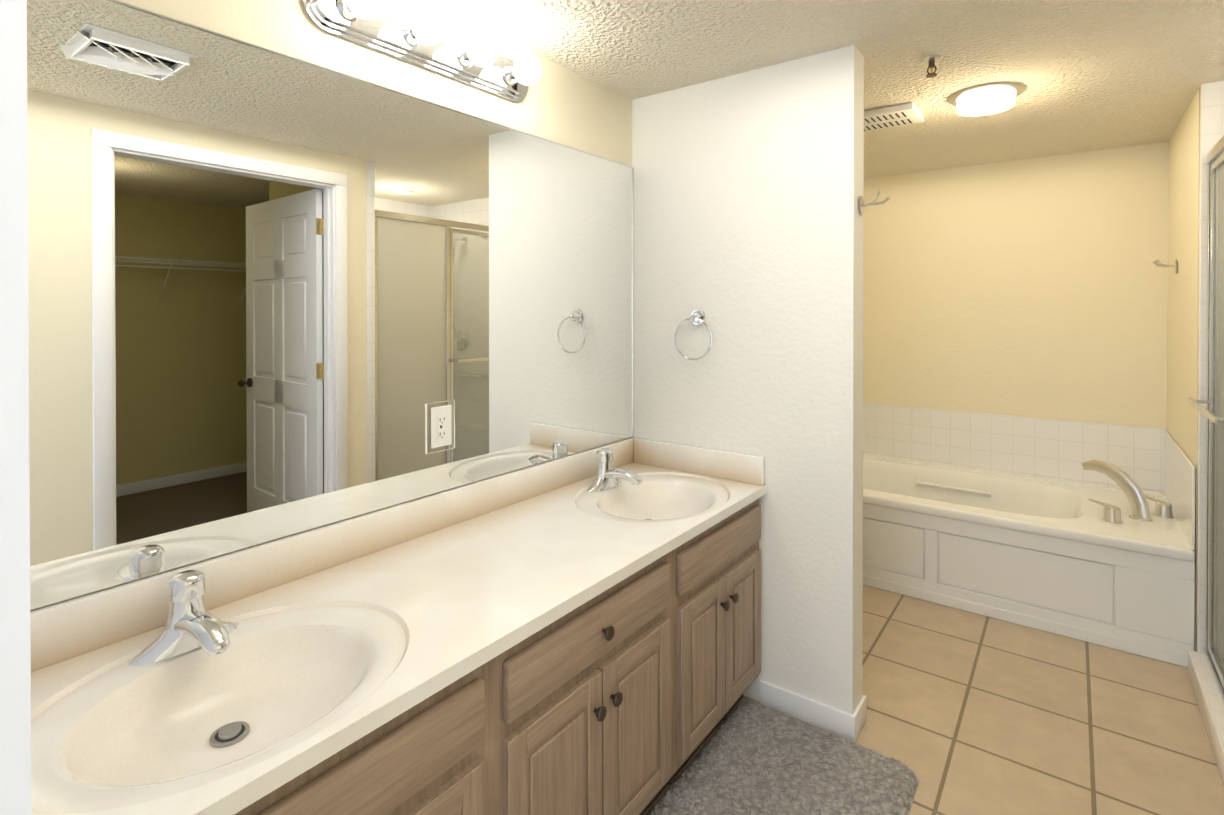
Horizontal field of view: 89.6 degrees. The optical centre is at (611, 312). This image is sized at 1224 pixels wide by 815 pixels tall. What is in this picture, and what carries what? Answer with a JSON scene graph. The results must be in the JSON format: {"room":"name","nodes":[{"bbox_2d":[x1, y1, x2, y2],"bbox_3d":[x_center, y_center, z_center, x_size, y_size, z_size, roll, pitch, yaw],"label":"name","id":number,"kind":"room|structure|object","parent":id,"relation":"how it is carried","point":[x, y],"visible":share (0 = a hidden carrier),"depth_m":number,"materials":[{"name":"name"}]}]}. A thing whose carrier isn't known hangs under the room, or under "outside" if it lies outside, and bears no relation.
{"room":"bathroom","nodes":[
{"label":"bathroom","id":0,"kind":"room"},
{"bbox_2d":[0,0,30,814],"bbox_3d":[-0.819,0.274,0.682,0.800,2.290,0.120,0,0,37],"label":"wall","id":1,"kind":"structure","parent":0,"point":[15,721],"depth_m":0.48,"materials":[{"name":"white paint"}]},
{"bbox_2d":[27,0,633,611],"bbox_3d":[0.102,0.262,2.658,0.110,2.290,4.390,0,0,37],"label":"mirror","id":2,"kind":"object","parent":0,"point":[273,294],"depth_m":1.42,"materials":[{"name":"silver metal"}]},
{"bbox_2d":[426,399,454,453],"bbox_3d":[-0.491,0.326,1.771,0.009,0.144,0.100,0,0,37],"label":"electrical outlet","id":3,"kind":"object","parent":2,"relation":"attached to","point":[440,425],"visible":1,"depth_m":1.77,"materials":[{"name":"white plastic"}]},
{"bbox_2d":[301,0,541,101],"bbox_3d":[-0.451,-0.753,1.711,0.149,0.132,0.750,0,0,37],"label":"sconce","id":4,"kind":"object","parent":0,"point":[424,38],"visible":1,"depth_m":1.66,"materials":[{"name":"silver metal"}]},
{"bbox_2d":[632,45,863,714],"bbox_3d":[0.475,0.264,2.342,0.886,2.290,0.120,0,0,37],"label":"wall","id":5,"kind":"structure","parent":0,"point":[748,217],"depth_m":2.19,"materials":[{"name":"white paint"}]},
{"bbox_2d":[675,309,712,359],"bbox_3d":[0.317,0.083,2.352,0.164,0.194,0.051,0,0,37],"label":"towel ring","id":6,"kind":"object","parent":5,"relation":"attached to","point":[697,317],"visible":1,"depth_m":2.35,"materials":[{"name":"silver metal"}]},
{"bbox_2d":[760,680,855,741],"bbox_3d":[0.667,1.367,2.123,0.333,0.085,0.012,0,0,37],"label":"baseboard","id":7,"kind":"structure","parent":5,"relation":"attached to","point":[830,719],"depth_m":2.11,"materials":[{"name":"white"}]},
{"bbox_2d":[853,695,866,739],"bbox_3d":[0.839,1.368,2.085,0.012,0.085,0.132,0,0,37],"label":"baseboard","id":8,"kind":"structure","parent":5,"relation":"attached to","point":[860,713],"depth_m":2.08,"materials":[{"name":"white"}]},
{"bbox_2d":[859,190,889,214],"bbox_3d":[0.871,-0.364,2.061,0.083,0.068,0.142,0,0,37],"label":"hook","id":9,"kind":"object","parent":5,"relation":"attached to","point":[862,204],"visible":1,"depth_m":2.07,"materials":[{"name":"silver metal"}]},
{"bbox_2d":[423,0,1223,178],"bbox_3d":[1.451,-0.911,0.657,4.658,0.080,5.970,0,0,37],"label":"ceiling","id":10,"kind":"structure","parent":0,"point":[1093,75],"depth_m":2.08,"materials":[{"name":"beige paint"}]},
{"bbox_2d":[864,102,923,131],"bbox_3d":[1.209,-0.869,2.754,0.300,0.030,0.240,0,0,37],"label":"ceiling vent","id":11,"kind":"object","parent":10,"relation":"in","point":[893,116],"visible":0.75,"depth_m":2.69,"materials":[{"name":"white plastic"}]},
{"bbox_2d":[921,55,942,77],"bbox_3d":[1.106,-0.850,2.132,0.068,0.060,0.068,0,0,37],"label":"sprinkler head","id":12,"kind":"object","parent":10,"relation":"attached to","point":[931,60],"visible":1,"depth_m":2.12},
{"bbox_2d":[946,81,1026,115],"bbox_3d":[1.506,-0.853,2.483,0.280,0.058,0.280,0,0,37],"label":"ceiling light","id":13,"kind":"object","parent":10,"relation":"attached to","point":[986,99],"visible":1,"depth_m":2.42,"materials":[{"name":"white glass"}]},
{"bbox_2d":[643,585,1223,814],"bbox_3d":[0.410,1.444,1.450,2.058,0.060,5.970,0,0,37],"label":"floor","id":14,"kind":"structure","parent":0,"point":[969,713],"depth_m":2.13,"materials":[{"name":"tile"}]},
{"bbox_2d":[30,437,766,814],"bbox_3d":[-0.266,0.952,1.586,0.604,0.922,1.977,0,0,37],"label":"bathroom vanity","id":15,"kind":"object","parent":14,"relation":"on","point":[578,633],"visible":1,"depth_m":1.28,"materials":[{"name":"white stone"}]},
{"bbox_2d":[128,570,237,665],"bbox_3d":[-0.761,0.562,1.137,0.197,0.137,0.184,0,0,37],"label":"faucet","id":16,"kind":"object","parent":15,"relation":"on","point":[190,632],"depth_m":1.14,"materials":[{"name":"silver metal"}]},
{"bbox_2d":[587,448,641,491],"bbox_3d":[0.022,0.556,2.186,0.197,0.137,0.184,0,0,37],"label":"faucet","id":17,"kind":"object","parent":15,"relation":"on","point":[608,479],"depth_m":2.19,"materials":[{"name":"silver metal"}]},
{"bbox_2d":[646,701,919,814],"bbox_3d":[0.352,1.397,1.581,0.593,0.030,1.212,0,0,37],"label":"rug","id":18,"kind":"object","parent":14,"relation":"on","point":[751,758],"visible":1,"depth_m":1.85,"materials":[{"name":"grey carpet"}]},
{"bbox_2d":[863,403,1194,667],"bbox_3d":[1.844,1.002,3.367,1.852,0.800,0.971,0,0,37],"label":"tub","id":19,"kind":"object","parent":14,"relation":"on","point":[1083,531],"visible":0.9,"depth_m":2.97,"materials":[{"name":"white ceramic"}]},
{"bbox_2d":[1081,459,1173,523],"bbox_3d":[2.369,0.820,2.830,0.338,0.230,0.306,0,0,37],"label":"faucet","id":20,"kind":"object","parent":19,"relation":"on","point":[1138,512],"depth_m":2.82,"materials":[{"name":"silver metal"}]},
{"bbox_2d":[863,142,1167,429],"bbox_3d":[2.207,0.255,3.764,1.958,2.290,0.100,0,0,37],"label":"wall","id":21,"kind":"structure","parent":0,"point":[1034,287],"depth_m":3.56,"materials":[{"name":"beige paint"}]},
{"bbox_2d":[1167,89,1198,650],"bbox_3d":[2.633,0.261,2.782,0.100,2.290,0.962,0,0,37],"label":"wall","id":22,"kind":"structure","parent":0,"point":[1182,285],"depth_m":2.72,"materials":[{"name":"beige paint"}]},
{"bbox_2d":[1153,259,1177,272],"bbox_3d":[2.627,-0.219,2.922,0.083,0.068,0.142,0,0,37],"label":"hook","id":23,"kind":"object","parent":22,"relation":"attached to","point":[1159,264],"visible":1,"depth_m":2.90,"materials":[{"name":"silver metal"}]},
{"bbox_2d":[1196,81,1223,657],"bbox_3d":[2.326,0.263,2.372,0.100,2.290,0.063,0,0,37],"label":"wall","id":24,"kind":"structure","parent":0,"point":[1211,114],"depth_m":2.37,"materials":[{"name":"paint"}]},
{"bbox_2d":[1188,650,1223,785],"bbox_3d":[1.944,1.361,1.891,0.130,0.100,1.175,0,0,37],"label":"sill","id":25,"kind":"structure","parent":24,"relation":"attached to","point":[1208,699],"depth_m":2.10,"materials":[{"name":"tile"}]},
{"bbox_2d":[1188,135,1223,704],"bbox_3d":[1.925,0.353,1.899,0.100,1.914,1.173,0,0,37],"label":"shower enclosure","id":26,"kind":"object","parent":25,"relation":"on","point":[1215,165],"visible":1,"depth_m":2.31,"materials":[{"name":"silver metal"}]}
]}

